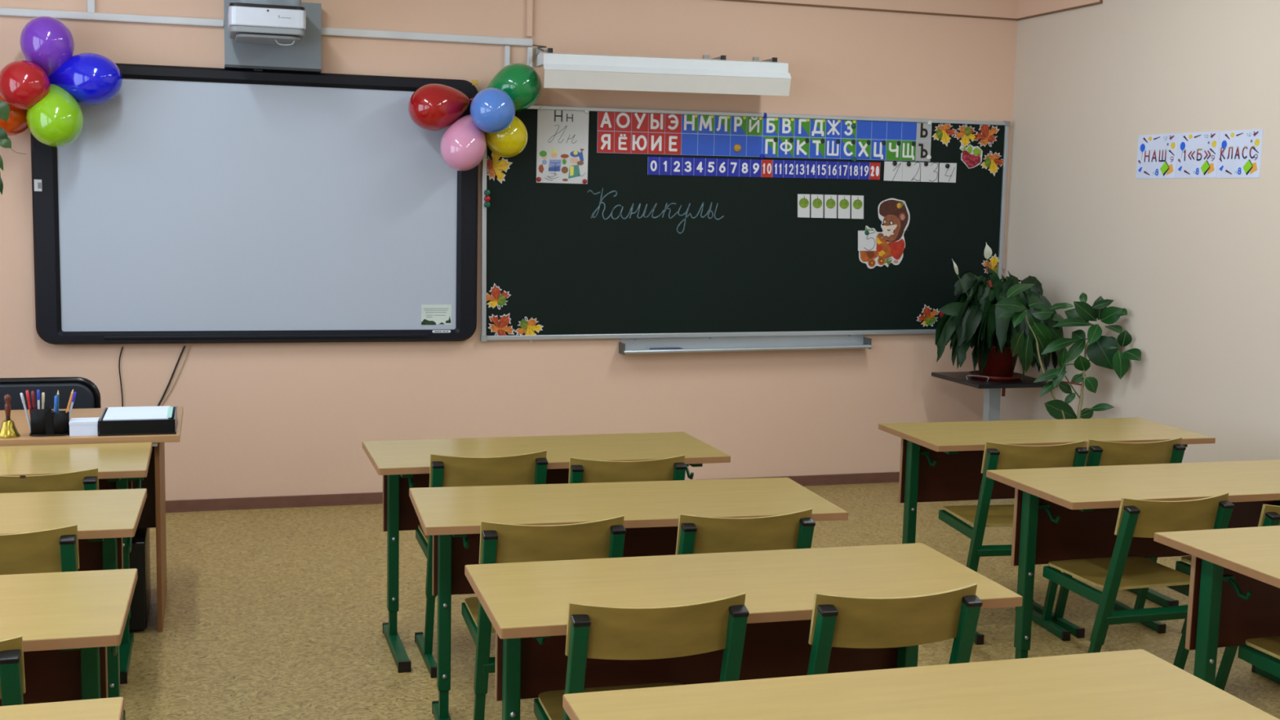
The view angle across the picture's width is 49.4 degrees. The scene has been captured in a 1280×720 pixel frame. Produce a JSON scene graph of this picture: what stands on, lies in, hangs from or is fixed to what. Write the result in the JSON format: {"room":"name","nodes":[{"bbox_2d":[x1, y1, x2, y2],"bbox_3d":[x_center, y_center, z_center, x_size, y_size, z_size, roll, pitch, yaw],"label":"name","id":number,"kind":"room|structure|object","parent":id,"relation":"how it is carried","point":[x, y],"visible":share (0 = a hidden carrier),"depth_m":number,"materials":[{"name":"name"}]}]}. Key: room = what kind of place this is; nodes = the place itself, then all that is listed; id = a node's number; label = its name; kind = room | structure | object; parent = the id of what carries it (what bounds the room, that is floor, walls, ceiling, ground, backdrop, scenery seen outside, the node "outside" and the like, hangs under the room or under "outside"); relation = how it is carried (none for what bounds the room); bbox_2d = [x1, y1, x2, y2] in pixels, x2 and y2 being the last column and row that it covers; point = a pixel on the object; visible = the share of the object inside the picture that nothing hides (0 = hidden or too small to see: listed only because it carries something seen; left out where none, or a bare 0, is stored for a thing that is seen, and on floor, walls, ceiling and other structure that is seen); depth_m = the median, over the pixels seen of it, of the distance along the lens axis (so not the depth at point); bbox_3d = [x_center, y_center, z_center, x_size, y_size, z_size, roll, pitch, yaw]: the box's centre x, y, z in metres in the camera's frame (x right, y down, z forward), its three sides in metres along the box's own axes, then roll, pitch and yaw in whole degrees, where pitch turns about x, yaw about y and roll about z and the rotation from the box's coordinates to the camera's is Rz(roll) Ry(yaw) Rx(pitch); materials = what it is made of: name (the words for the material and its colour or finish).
{"room":"school classroom","nodes":[
{"label":"school classroom","id":0,"kind":"room"},
{"bbox_2d":[0,0,1017,500],"bbox_3d":[-1.071,-0.902,7.041,6.965,3.250,0.200,-1,7,-17],"label":"wall","id":1,"kind":"structure","parent":0,"point":[260,420],"depth_m":7.13,"materials":[{"name":"pink paint"}]},
{"bbox_2d":[0,100,26,194],"bbox_3d":[-2.962,-1.021,6.087,0.516,0.582,0.235,5,8,28],"label":"vine","id":2,"kind":"object","parent":1,"relation":"attached to","point":[5,141],"visible":1,"depth_m":6.04,"materials":[{"name":"green plant"}]},
{"bbox_2d":[0,7,223,26],"bbox_3d":[-2.966,-1.572,6.252,2.095,0.043,0.024,-1,7,-17],"label":"duct","id":3,"kind":"object","parent":1,"relation":"attached to","point":[3,11],"visible":1,"depth_m":6.41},
{"bbox_2d":[30,62,478,344],"bbox_3d":[-1.804,-0.731,6.690,2.063,1.302,0.074,-1,7,-17],"label":"whiteboard","id":4,"kind":"object","parent":1,"relation":"attached to","point":[188,205],"visible":0.81,"depth_m":6.66,"materials":[{"name":"white plastic"}]},
{"bbox_2d":[0,95,27,136],"bbox_3d":[-2.802,-1.107,6.198,0.228,0.216,0.204,-1,7,-17],"label":"balloon","id":5,"kind":"object","parent":4,"relation":"attached to","point":[16,123],"visible":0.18,"depth_m":6.14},
{"bbox_2d":[0,60,50,110],"bbox_3d":[-2.705,-1.206,6.114,0.215,0.216,0.288,-1,7,-17],"label":"balloon","id":6,"kind":"object","parent":5,"relation":"attached to","point":[24,84],"visible":0.97,"depth_m":6.01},
{"bbox_2d":[48,53,122,105],"bbox_3d":[-2.516,-1.261,6.234,0.368,0.233,0.241,-1,7,-17],"label":"balloon","id":7,"kind":"object","parent":4,"relation":"attached to","point":[91,78],"visible":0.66,"depth_m":6.16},
{"bbox_2d":[19,16,74,76],"bbox_3d":[-2.635,-1.369,6.183,0.225,0.312,0.229,-1,7,-17],"label":"balloon","id":8,"kind":"object","parent":7,"relation":"attached to","point":[47,42],"visible":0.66,"depth_m":6.10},
{"bbox_2d":[26,84,84,146],"bbox_3d":[-2.594,-1.096,6.167,0.235,0.301,0.266,-1,7,-17],"label":"balloon","id":9,"kind":"object","parent":7,"relation":"attached to","point":[57,120],"visible":0.85,"depth_m":6.08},
{"bbox_2d":[424,310,447,317],"bbox_3d":[-1.024,-0.236,6.984,0.124,0.045,0.001,-1,7,-17],"label":"print","id":10,"kind":"object","parent":4,"relation":"on","point":[428,313],"depth_m":6.99},
{"bbox_2d":[421,317,450,324],"bbox_3d":[-1.025,-0.200,6.988,0.149,0.046,0.001,-1,7,-17],"label":"print","id":11,"kind":"object","parent":4,"relation":"attached to","point":[424,321],"depth_m":6.99},
{"bbox_2d":[408,83,473,131],"bbox_3d":[-0.957,-1.220,6.720,0.326,0.226,0.226,-1,7,-17],"label":"balloon","id":12,"kind":"object","parent":4,"relation":"attached to","point":[433,107],"visible":0.99,"depth_m":6.63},
{"bbox_2d":[440,114,486,171],"bbox_3d":[-0.854,-1.059,6.715,0.224,0.293,0.241,-1,7,-17],"label":"balloon","id":13,"kind":"object","parent":12,"relation":"attached to","point":[463,144],"visible":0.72,"depth_m":6.63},
{"bbox_2d":[484,115,528,157],"bbox_3d":[-0.661,-1.121,6.837,0.217,0.248,0.218,-1,7,-17],"label":"balloon","id":14,"kind":"object","parent":4,"relation":"attached to","point":[510,142],"visible":0.53,"depth_m":6.76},
{"bbox_2d":[470,87,515,133],"bbox_3d":[-0.718,-1.200,6.701,0.217,0.217,0.298,-1,7,-17],"label":"balloon","id":15,"kind":"object","parent":14,"relation":"attached to","point":[492,110],"visible":1,"depth_m":6.59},
{"bbox_2d":[486,62,541,111],"bbox_3d":[-0.632,-1.337,6.816,0.298,0.236,0.232,-1,7,-17],"label":"balloon","id":16,"kind":"object","parent":14,"relation":"attached to","point":[522,83],"visible":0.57,"depth_m":6.74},
{"bbox_2d":[223,0,321,72],"bbox_3d":[-1.663,-1.576,6.339,0.443,0.475,0.616,-1,7,-17],"label":"mount","id":17,"kind":"object","parent":1,"relation":"attached to","point":[305,56],"visible":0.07,"depth_m":6.58,"materials":[{"name":"grey metal"}]},
{"bbox_2d":[227,0,306,45],"bbox_3d":[-1.699,-1.566,6.319,0.332,0.274,0.363,-1,7,-17],"label":"projector","id":18,"kind":"object","parent":17,"relation":"hanging from","point":[270,22],"visible":1,"depth_m":6.17,"materials":[{"name":"white plastic"}]},
{"bbox_2d":[321,26,532,46],"bbox_3d":[-1.041,-1.590,6.845,1.040,0.038,0.024,-1,7,-17],"label":"duct","id":19,"kind":"object","parent":1,"relation":"attached to","point":[325,31],"visible":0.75,"depth_m":6.83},
{"bbox_2d":[525,0,533,36],"bbox_3d":[-0.553,-1.749,6.976,0.030,0.245,0.024,-1,7,-17],"label":"duct","id":20,"kind":"object","parent":1,"relation":"attached to","point":[529,2],"visible":1,"depth_m":6.97,"materials":[{"name":"pink paint"}]},
{"bbox_2d":[165,471,899,512],"bbox_3d":[-1.077,0.697,7.123,6.565,0.055,0.024,-1,7,-17],"label":"baseboard","id":21,"kind":"structure","parent":1,"relation":"attached to","point":[371,498],"depth_m":6.96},
{"bbox_2d":[533,44,791,96],"bbox_3d":[0.101,-1.465,7.030,1.283,0.236,0.366,-1,7,-17],"label":"lamp","id":22,"kind":"object","parent":1,"relation":"attached to","point":[717,75],"visible":1,"depth_m":6.87,"materials":[{"name":"white metal"}]},
{"bbox_2d":[480,105,1010,341],"bbox_3d":[0.633,-0.721,7.464,3.004,1.200,0.033,-1,7,-17],"label":"chalkboard","id":23,"kind":"object","parent":1,"relation":"attached to","point":[626,252],"visible":0.82,"depth_m":7.41,"materials":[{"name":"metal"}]},
{"bbox_2d":[486,283,511,309],"bbox_3d":[-0.732,-0.325,7.088,0.155,0.136,0.002,-1,7,-17],"label":"maple leaf","id":24,"kind":"object","parent":23,"relation":"attached to","point":[497,299],"visible":1,"depth_m":7.09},
{"bbox_2d":[486,151,512,183],"bbox_3d":[-0.715,-0.975,7.011,0.150,0.171,0.002,-1,7,-17],"label":"maple leaf","id":25,"kind":"object","parent":23,"relation":"attached to","point":[495,166],"visible":0.95,"depth_m":7.01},
{"bbox_2d":[488,312,515,335],"bbox_3d":[-0.708,-0.174,7.114,0.143,0.134,0.002,-1,7,-17],"label":"maple leaf","id":26,"kind":"object","parent":23,"relation":"attached to","point":[500,326],"visible":1,"depth_m":7.11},
{"bbox_2d":[514,316,542,342],"bbox_3d":[-0.571,-0.156,7.159,0.155,0.136,0.002,-1,7,-17],"label":"maple leaf","id":27,"kind":"object","parent":23,"relation":"attached to","point":[528,326],"visible":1,"depth_m":7.16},
{"bbox_2d":[536,109,589,183],"bbox_3d":[-0.394,-1.096,7.096,0.271,0.385,0.004,-1,7,-17],"label":"page","id":28,"kind":"object","parent":23,"relation":"attached to","point":[562,135],"visible":1,"depth_m":7.10,"materials":[{"name":"white paper"}]},
{"bbox_2d":[538,148,583,181],"bbox_3d":[-0.403,-0.999,7.105,0.238,0.168,0.001,-1,7,-17],"label":"picture","id":29,"kind":"object","parent":28,"relation":"attached to","point":[554,164],"depth_m":7.11},
{"bbox_2d":[548,124,575,143],"bbox_3d":[-0.394,-1.152,7.089,0.152,0.091,0.001,-1,7,-17],"label":"print","id":30,"kind":"object","parent":28,"relation":"on","point":[557,134],"depth_m":7.09},
{"bbox_2d":[545,162,585,180],"bbox_3d":[-0.384,-0.963,7.114,0.214,0.092,0.001,-1,7,-17],"label":"print","id":31,"kind":"object","parent":28,"relation":"attached to","point":[553,171],"depth_m":7.12},
{"bbox_2d":[618,334,871,355],"bbox_3d":[0.583,-0.095,7.495,1.424,0.093,0.097,-1,7,-17],"label":"chalk tray","id":32,"kind":"object","parent":23,"relation":"attached to","point":[688,344],"visible":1,"depth_m":7.51,"materials":[{"name":"metal"}]},
{"bbox_2d":[647,156,879,179],"bbox_3d":[0.679,-1.024,7.437,1.337,0.093,0.003,-1,7,-17],"label":"chart","id":33,"kind":"object","parent":23,"relation":"attached to","point":[655,165],"visible":1,"depth_m":7.43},
{"bbox_2d":[596,111,931,161],"bbox_3d":[0.697,-1.195,7.420,1.917,0.223,0.003,-1,7,-17],"label":"chart","id":34,"kind":"object","parent":23,"relation":"attached to","point":[618,132],"visible":1,"depth_m":7.41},
{"bbox_2d":[797,194,809,217],"bbox_3d":[0.887,-0.835,7.525,0.076,0.126,0.002,-1,7,-17],"label":"card","id":35,"kind":"object","parent":23,"relation":"attached to","point":[803,200],"visible":1,"depth_m":7.53,"materials":[{"name":"white paper"}]},
{"bbox_2d":[799,195,808,208],"bbox_3d":[0.887,-0.857,7.522,0.058,0.068,0.001,-1,7,-17],"label":"print","id":36,"kind":"object","parent":35,"relation":"attached to","point":[803,199],"depth_m":7.52},
{"bbox_2d":[811,194,823,217],"bbox_3d":[0.962,-0.836,7.549,0.077,0.126,0.002,-1,7,-17],"label":"card","id":37,"kind":"object","parent":23,"relation":"attached to","point":[817,200],"visible":1,"depth_m":7.55,"materials":[{"name":"white paper"}]},
{"bbox_2d":[812,195,822,208],"bbox_3d":[0.963,-0.858,7.545,0.058,0.068,0.001,-1,7,-17],"label":"print","id":38,"kind":"object","parent":37,"relation":"attached to","point":[816,200],"depth_m":7.55},
{"bbox_2d":[824,194,836,217],"bbox_3d":[1.038,-0.836,7.572,0.078,0.126,0.002,-1,7,-17],"label":"card","id":39,"kind":"object","parent":23,"relation":"attached to","point":[830,201],"visible":1,"depth_m":7.57,"materials":[{"name":"white paper"}]},
{"bbox_2d":[826,195,835,208],"bbox_3d":[1.039,-0.859,7.569,0.058,0.068,0.001,-1,7,-17],"label":"print","id":40,"kind":"object","parent":39,"relation":"attached to","point":[830,200],"depth_m":7.57},
{"bbox_2d":[837,195,850,218],"bbox_3d":[1.115,-0.837,7.596,0.078,0.127,0.002,-1,7,-17],"label":"card","id":41,"kind":"object","parent":23,"relation":"attached to","point":[843,201],"visible":1,"depth_m":7.59,"materials":[{"name":"white paper"}]},
{"bbox_2d":[839,196,848,208],"bbox_3d":[1.116,-0.860,7.593,0.058,0.068,0.001,-1,7,-17],"label":"print","id":42,"kind":"object","parent":41,"relation":"attached to","point":[843,201],"depth_m":7.59},
{"bbox_2d":[851,195,863,218],"bbox_3d":[1.192,-0.838,7.620,0.079,0.127,0.002,-1,7,-17],"label":"card","id":43,"kind":"object","parent":23,"relation":"attached to","point":[857,201],"visible":1,"depth_m":7.62,"materials":[{"name":"white paper"}]},
{"bbox_2d":[853,196,862,208],"bbox_3d":[1.193,-0.860,7.616,0.058,0.068,0.001,-1,7,-17],"label":"print","id":44,"kind":"object","parent":43,"relation":"attached to","point":[857,201],"depth_m":7.62},
{"bbox_2d":[857,231,876,250],"bbox_3d":[1.250,-0.657,7.655,0.115,0.112,0.001,-1,7,-17],"label":"card","id":45,"kind":"object","parent":23,"relation":"attached to","point":[865,242],"visible":1,"depth_m":7.66,"materials":[{"name":"white paper"}]},
{"bbox_2d":[858,198,910,268],"bbox_3d":[1.352,-0.699,7.684,0.305,0.390,0.006,-1,7,-17],"label":"cutout","id":46,"kind":"object","parent":23,"relation":"attached to","point":[894,215],"visible":1,"depth_m":7.69,"materials":[{"name":"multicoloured paper"}]},
{"bbox_2d":[883,161,902,181],"bbox_3d":[1.395,-1.040,7.657,0.112,0.108,0.001,-1,7,-17],"label":"card","id":47,"kind":"object","parent":23,"relation":"attached to","point":[891,172],"visible":1,"depth_m":7.66,"materials":[{"name":"white paper"}]},
{"bbox_2d":[902,161,920,182],"bbox_3d":[1.501,-1.042,7.689,0.111,0.107,0.001,-1,7,-17],"label":"card","id":48,"kind":"object","parent":23,"relation":"attached to","point":[912,173],"visible":1,"depth_m":7.69,"materials":[{"name":"white paper"}]},
{"bbox_2d":[916,304,939,326],"bbox_3d":[1.623,-0.251,7.825,0.146,0.129,0.002,-1,7,-17],"label":"maple leaf","id":49,"kind":"object","parent":23,"relation":"attached to","point":[929,318],"visible":1,"depth_m":7.83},
{"bbox_2d":[920,162,938,182],"bbox_3d":[1.608,-1.043,7.722,0.111,0.108,0.001,-1,7,-17],"label":"card","id":50,"kind":"object","parent":23,"relation":"attached to","point":[929,173],"visible":1,"depth_m":7.72,"materials":[{"name":"white paper"}]},
{"bbox_2d":[932,123,956,146],"bbox_3d":[1.691,-1.254,7.720,0.156,0.136,0.002,-1,7,-17],"label":"maple leaf","id":51,"kind":"object","parent":23,"relation":"attached to","point":[942,131],"visible":1,"depth_m":7.72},
{"bbox_2d":[938,163,956,182],"bbox_3d":[1.716,-1.045,7.755,0.108,0.109,0.002,-1,7,-17],"label":"card","id":52,"kind":"object","parent":23,"relation":"attached to","point":[945,175],"visible":1,"depth_m":7.76,"materials":[{"name":"white paper"}]},
{"bbox_2d":[953,124,977,147],"bbox_3d":[1.819,-1.250,7.760,0.162,0.145,0.002,-1,7,-17],"label":"maple leaf","id":53,"kind":"object","parent":23,"relation":"attached to","point":[966,133],"visible":1,"depth_m":7.76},
{"bbox_2d":[959,144,982,168],"bbox_3d":[1.852,-1.140,7.784,0.147,0.135,0.003,-1,7,-17],"label":"cluster","id":54,"kind":"object","parent":23,"relation":"attached to","point":[971,156],"visible":1,"depth_m":7.79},
{"bbox_2d":[973,120,999,146],"bbox_3d":[1.941,-1.270,7.795,0.169,0.150,0.002,-1,7,-17],"label":"maple leaf","id":55,"kind":"object","parent":23,"relation":"attached to","point":[986,136],"visible":1,"depth_m":7.80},
{"bbox_2d":[980,151,1003,175],"bbox_3d":[1.988,-1.106,7.830,0.161,0.142,0.002,-1,7,-17],"label":"maple leaf","id":56,"kind":"object","parent":23,"relation":"attached to","point":[992,161],"visible":1,"depth_m":7.83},
{"bbox_2d":[981,253,1004,274],"bbox_3d":[2.010,-0.538,7.909,0.154,0.139,0.002,-1,7,-17],"label":"maple leaf","id":57,"kind":"object","parent":23,"relation":"attached to","point":[993,265],"visible":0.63,"depth_m":7.91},
{"bbox_2d":[724,0,1102,20],"bbox_3d":[-0.896,-2.138,6.423,6.565,0.643,0.781,-1,7,-17],"label":"trim","id":58,"kind":"structure","parent":1,"relation":"attached to","point":[748,1],"depth_m":7.49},
{"bbox_2d":[752,0,1099,18],"bbox_3d":[-0.897,-2.142,6.425,6.565,0.635,0.775,-1,7,-17],"label":"ceiling","id":59,"kind":"structure","parent":1,"relation":"attached to","point":[1015,9],"depth_m":7.61,"materials":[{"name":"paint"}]},
{"bbox_2d":[120,482,1279,719],"bbox_3d":[0.281,1.329,2.733,6.965,0.100,9.700,-1,7,-17],"label":"floor","id":60,"kind":"structure","parent":0,"point":[279,613],"depth_m":5.16,"materials":[{"name":"laminate"}]},
{"bbox_2d":[0,635,25,706],"bbox_3d":[-1.404,0.863,2.770,0.380,0.734,0.440,-1,7,-17],"label":"chair","id":61,"kind":"object","parent":60,"relation":"on","point":[12,680],"visible":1,"depth_m":2.60,"materials":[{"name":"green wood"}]},
{"bbox_2d":[0,524,79,574],"bbox_3d":[-1.645,0.755,3.631,0.380,0.734,0.440,-1,7,-16],"label":"chair","id":62,"kind":"object","parent":60,"relation":"on","point":[56,549],"visible":0.34,"depth_m":3.43,"materials":[{"name":"brown wood"}]},
{"bbox_2d":[0,467,98,493],"bbox_3d":[-1.863,0.668,4.322,0.380,0.734,0.440,-1,7,-16],"label":"chair","id":63,"kind":"object","parent":60,"relation":"on","point":[83,480],"visible":0.28,"depth_m":4.10,"materials":[{"name":"brown wood"}]},
{"bbox_2d":[0,377,101,410],"bbox_3d":[-2.379,0.494,5.421,0.497,0.799,0.481,-1,7,-17],"label":"chair","id":64,"kind":"object","parent":60,"relation":"on","point":[87,395],"visible":0.34,"depth_m":5.59,"materials":[{"name":"black leather"}]},
{"bbox_2d":[0,697,124,719],"bbox_3d":[-1.404,0.968,2.039,1.200,0.700,0.500,-1,7,-17],"label":"school desk","id":65,"kind":"object","parent":60,"relation":"on","point":[104,708],"visible":1,"depth_m":2.34,"materials":[{"name":"brown wood"}]},
{"bbox_2d":[0,568,137,706],"bbox_3d":[-1.678,0.865,2.852,1.200,0.700,0.500,-1,7,-16],"label":"school desk","id":66,"kind":"object","parent":60,"relation":"on","point":[67,622],"visible":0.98,"depth_m":3.02,"materials":[{"name":"brown wood"}]},
{"bbox_2d":[0,488,146,719],"bbox_3d":[-1.958,0.757,3.698,1.200,0.700,0.500,-1,7,-16],"label":"school desk","id":67,"kind":"object","parent":60,"relation":"on","point":[103,517],"visible":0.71,"depth_m":3.83,"materials":[{"name":"brown wood"}]},
{"bbox_2d":[0,442,151,684],"bbox_3d":[-2.187,0.667,4.413,1.200,0.700,0.500,-1,7,-17],"label":"school desk","id":68,"kind":"object","parent":60,"relation":"on","point":[118,464],"visible":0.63,"depth_m":4.50,"materials":[{"name":"brown wood"}]},
{"bbox_2d":[0,406,183,631],"bbox_3d":[-2.416,0.587,4.956,1.494,0.720,0.655,-1,7,-17],"label":"desk","id":69,"kind":"object","parent":60,"relation":"on","point":[153,512],"visible":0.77,"depth_m":4.94,"materials":[{"name":"brown wood"}]},
{"bbox_2d":[0,394,20,438],"bbox_3d":[-2.141,0.188,4.708,0.074,0.145,0.074,-1,7,-17],"label":"bell","id":70,"kind":"object","parent":69,"relation":"on","point":[8,429],"visible":1,"depth_m":4.70,"materials":[{"name":"gold metal"}]},
{"bbox_2d":[0,419,20,438],"bbox_3d":[-2.142,0.231,4.713,0.074,0.058,0.074,-1,7,-17],"label":"cup","id":71,"kind":"object","parent":70,"relation":"attached to","point":[8,429],"depth_m":4.69,"materials":[{"name":"gold metal"}]},
{"bbox_2d":[29,406,69,436],"bbox_3d":[-2.022,0.209,4.763,0.132,0.094,0.072,-1,7,-17],"label":"pen holder","id":72,"kind":"object","parent":69,"relation":"on","point":[45,422],"visible":0.98,"depth_m":4.74,"materials":[{"name":"black plastic"}]},
{"bbox_2d":[30,406,51,434],"bbox_3d":[-2.049,0.209,4.755,0.068,0.092,0.068,-1,7,-17],"label":"cup","id":73,"kind":"object","parent":72,"relation":"attached to","point":[40,419],"depth_m":4.73,"materials":[{"name":"black plastic"}]},
{"bbox_2d":[53,410,69,434],"bbox_3d":[-1.992,0.216,4.771,0.062,0.076,0.062,-1,7,-17],"label":"cup","id":74,"kind":"object","parent":72,"relation":"attached to","point":[61,420],"depth_m":4.75,"materials":[{"name":"black plastic"}]},
{"bbox_2d":[68,417,99,435],"bbox_3d":[-1.919,0.230,4.803,0.092,0.048,0.092,-1,7,-17],"label":"box","id":75,"kind":"object","parent":69,"relation":"on","point":[77,426],"visible":0.93,"depth_m":4.76,"materials":[{"name":"white paper"}]},
{"bbox_2d":[97,405,177,435],"bbox_3d":[-1.779,0.215,4.941,0.253,0.052,0.308,-1,7,-17],"label":"paper tray","id":76,"kind":"object","parent":69,"relation":"on","point":[136,427],"visible":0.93,"depth_m":4.80,"materials":[{"name":"black plastic"}]},
{"bbox_2d":[102,405,173,420],"bbox_3d":[-1.782,0.208,4.944,0.226,0.046,0.282,-1,7,-17],"label":"paper stack","id":77,"kind":"object","parent":76,"relation":"in","point":[163,412],"visible":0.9,"depth_m":4.92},
{"bbox_2d":[128,528,151,631],"bbox_3d":[-1.893,0.782,5.078,0.180,0.330,0.406,-1,7,-17],"label":"case","id":78,"kind":"object","parent":60,"relation":"on","point":[140,554],"visible":0.35,"depth_m":4.91,"materials":[{"name":"black plastic"}]},
{"bbox_2d":[414,449,547,678],"bbox_3d":[-0.551,0.646,4.725,0.380,0.744,0.440,-1,7,-17],"label":"chair","id":79,"kind":"object","parent":60,"relation":"on","point":[531,468],"visible":0.49,"depth_m":4.52,"materials":[{"name":"brown wood"}]},
{"bbox_2d":[461,515,626,719],"bbox_3d":[-0.284,0.759,3.852,0.380,0.739,0.440,0,7,-15],"label":"chair","id":80,"kind":"object","parent":60,"relation":"on","point":[500,543],"visible":0.6,"depth_m":3.64,"materials":[{"name":"brown wood"}]},
{"bbox_2d":[362,431,730,672],"bbox_3d":[-0.342,0.656,4.883,1.200,0.700,0.500,-1,7,-17],"label":"school desk","id":81,"kind":"object","parent":60,"relation":"on","point":[403,465],"visible":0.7,"depth_m":4.84,"materials":[{"name":"brown wood"}]},
{"bbox_2d":[568,454,686,483],"bbox_3d":[-0.091,0.659,4.716,0.380,0.744,0.440,0,7,-14],"label":"chair","id":82,"kind":"object","parent":60,"relation":"on","point":[671,468],"visible":0.36,"depth_m":4.47,"materials":[{"name":"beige wood"}]},
{"bbox_2d":[408,477,848,719],"bbox_3d":[-0.055,0.756,4.099,1.200,0.700,0.500,0,7,-14],"label":"school desk","id":83,"kind":"object","parent":60,"relation":"on","point":[453,516],"visible":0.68,"depth_m":4.07,"materials":[{"name":"brown wood"}]},
{"bbox_2d":[533,592,749,719],"bbox_3d":[-0.019,0.846,3.107,0.380,0.754,0.440,0,7,-15],"label":"chair","id":84,"kind":"object","parent":60,"relation":"on","point":[593,631],"visible":0.73,"depth_m":2.88,"materials":[{"name":"brown wood"}]},
{"bbox_2d":[464,542,1022,719],"bbox_3d":[0.218,0.860,3.276,1.200,0.700,0.500,-1,7,-16],"label":"school desk","id":85,"kind":"object","parent":60,"relation":"on","point":[526,603],"visible":0.72,"depth_m":3.29,"materials":[{"name":"brown wood"}]},
{"bbox_2d":[675,508,815,555],"bbox_3d":[0.230,0.755,3.987,0.380,0.739,0.440,-1,7,-16],"label":"chair","id":86,"kind":"object","parent":60,"relation":"on","point":[792,531],"visible":0.33,"depth_m":3.75,"materials":[{"name":"brown wood"}]},
{"bbox_2d":[807,582,982,675],"bbox_3d":[0.496,0.846,3.218,0.380,0.754,0.440,-1,7,-16],"label":"chair","id":87,"kind":"object","parent":60,"relation":"on","point":[837,621],"visible":0.49,"depth_m":2.98,"materials":[{"name":"brown wood"}]},
{"bbox_2d":[562,648,1279,719],"bbox_3d":[0.499,0.966,2.442,1.200,0.700,0.500,-1,7,-16],"label":"school desk","id":88,"kind":"object","parent":60,"relation":"on","point":[1139,684],"visible":1,"depth_m":2.51,"materials":[{"name":"brown wood"}]},
{"bbox_2d":[931,371,1057,500],"bbox_3d":[1.904,0.405,7.559,0.474,0.676,0.505,-1,7,-17],"label":"plant stand","id":89,"kind":"object","parent":60,"relation":"on","point":[992,396],"visible":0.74,"depth_m":7.50,"materials":[{"name":"black laminate"}]},
{"bbox_2d":[973,342,1017,377],"bbox_3d":[1.923,-0.002,7.490,0.252,0.176,0.252,-1,7,-17],"label":"pot","id":90,"kind":"object","parent":89,"relation":"on","point":[993,367],"depth_m":7.40,"materials":[{"name":"ceramic"}]},
{"bbox_2d":[935,243,1063,381],"bbox_3d":[1.897,-0.264,7.434,0.681,0.732,0.679,-1,7,-17],"label":"peace lily","id":91,"kind":"object","parent":89,"relation":"on","point":[974,322],"visible":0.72,"depth_m":7.33,"materials":[{"name":"plant"}]},
{"bbox_2d":[983,243,991,259],"bbox_3d":[1.836,-0.577,7.342,0.050,0.092,0.013,-1,7,-17],"label":"flower","id":92,"kind":"object","parent":91,"relation":"on","point":[988,251],"depth_m":7.34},
{"bbox_2d":[938,440,1088,644],"bbox_3d":[1.369,0.638,5.190,0.380,0.744,0.440,0,7,-11],"label":"chair","id":93,"kind":"object","parent":60,"relation":"on","point":[983,515],"visible":0.65,"depth_m":5.02,"materials":[{"name":"green wood"}]},
{"bbox_2d":[878,417,1215,606],"bbox_3d":[1.589,0.626,5.527,1.200,0.700,0.500,-1,7,-16],"label":"school desk","id":94,"kind":"object","parent":60,"relation":"on","point":[940,461],"visible":0.49,"depth_m":5.51,"materials":[{"name":"brown wood"}]},
{"bbox_2d":[995,283,1141,419],"bbox_3d":[2.073,0.221,6.942,0.720,1.195,0.358,2,7,3],"label":"rubber plant","id":95,"kind":"object","parent":60,"relation":"on","point":[1103,351],"visible":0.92,"depth_m":6.89,"materials":[{"name":"green plant"}]},
{"bbox_2d":[1032,437,1186,638],"bbox_3d":[1.759,0.634,5.300,0.380,0.744,0.440,0,7,-14],"label":"chair","id":96,"kind":"object","parent":60,"relation":"on","point":[1100,453],"visible":0.38,"depth_m":5.09,"materials":[{"name":"green wood"}]},
{"bbox_2d":[986,459,1279,661],"bbox_3d":[1.793,0.739,4.617,1.200,0.700,0.500,-1,7,-16],"label":"school desk","id":97,"kind":"object","parent":60,"relation":"on","point":[1063,513],"visible":0.7,"depth_m":4.60,"materials":[{"name":"brown wood"}]},
{"bbox_2d":[1042,492,1234,670],"bbox_3d":[1.557,0.745,4.419,0.380,0.721,0.440,-1,7,-18],"label":"chair","id":98,"kind":"object","parent":60,"relation":"on","point":[1135,517],"visible":0.8,"depth_m":4.27,"materials":[{"name":"brown wood"}]},
{"bbox_2d":[1153,525,1279,685],"bbox_3d":[2.045,0.843,3.791,1.200,0.700,0.500,-1,7,-17],"label":"school desk","id":99,"kind":"object","parent":60,"relation":"on","point":[1234,593],"visible":1,"depth_m":3.75,"materials":[{"name":"brown wood"}]},
{"bbox_2d":[1175,504,1279,690],"bbox_3d":[2.031,0.760,4.525,0.380,0.689,0.440,-1,7,-17],"label":"chair","id":100,"kind":"object","parent":60,"relation":"on","point":[1270,514],"visible":0.3,"depth_m":4.45,"materials":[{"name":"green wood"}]},
{"bbox_2d":[1237,635,1279,678],"bbox_3d":[1.861,0.839,3.639,0.380,0.734,0.440,-1,7,-17],"label":"chair","id":101,"kind":"object","parent":60,"relation":"on","point":[1270,646],"visible":1,"depth_m":3.72,"materials":[{"name":"green metal"}]},
{"bbox_2d":[999,0,1279,462],"bbox_3d":[3.554,-0.374,3.530,0.200,3.250,9.300,-1,7,-17],"label":"wall","id":102,"kind":"structure","parent":0,"point":[1193,264],"depth_m":6.65,"materials":[{"name":"paint"}]},
{"bbox_2d":[1135,133,1178,178],"bbox_3d":[2.476,-0.976,6.665,0.004,0.210,0.295,-1,7,-17],"label":"wall sign","id":103,"kind":"object","parent":102,"relation":"attached to","point":[1157,154],"visible":1,"depth_m":6.66,"materials":[{"name":"paper"}]},
{"bbox_2d":[1175,131,1219,177],"bbox_3d":[2.561,-0.942,6.391,0.004,0.208,0.280,-1,7,-17],"label":"wall sign","id":104,"kind":"object","parent":102,"relation":"attached to","point":[1197,152],"visible":1,"depth_m":6.38,"materials":[{"name":"paper"}]},
{"bbox_2d":[1216,128,1262,177],"bbox_3d":[2.642,-0.908,6.129,0.004,0.208,0.270,-1,7,-17],"label":"wall sign","id":105,"kind":"object","parent":102,"relation":"attached to","point":[1239,153],"visible":1,"depth_m":6.12,"materials":[{"name":"paper"}]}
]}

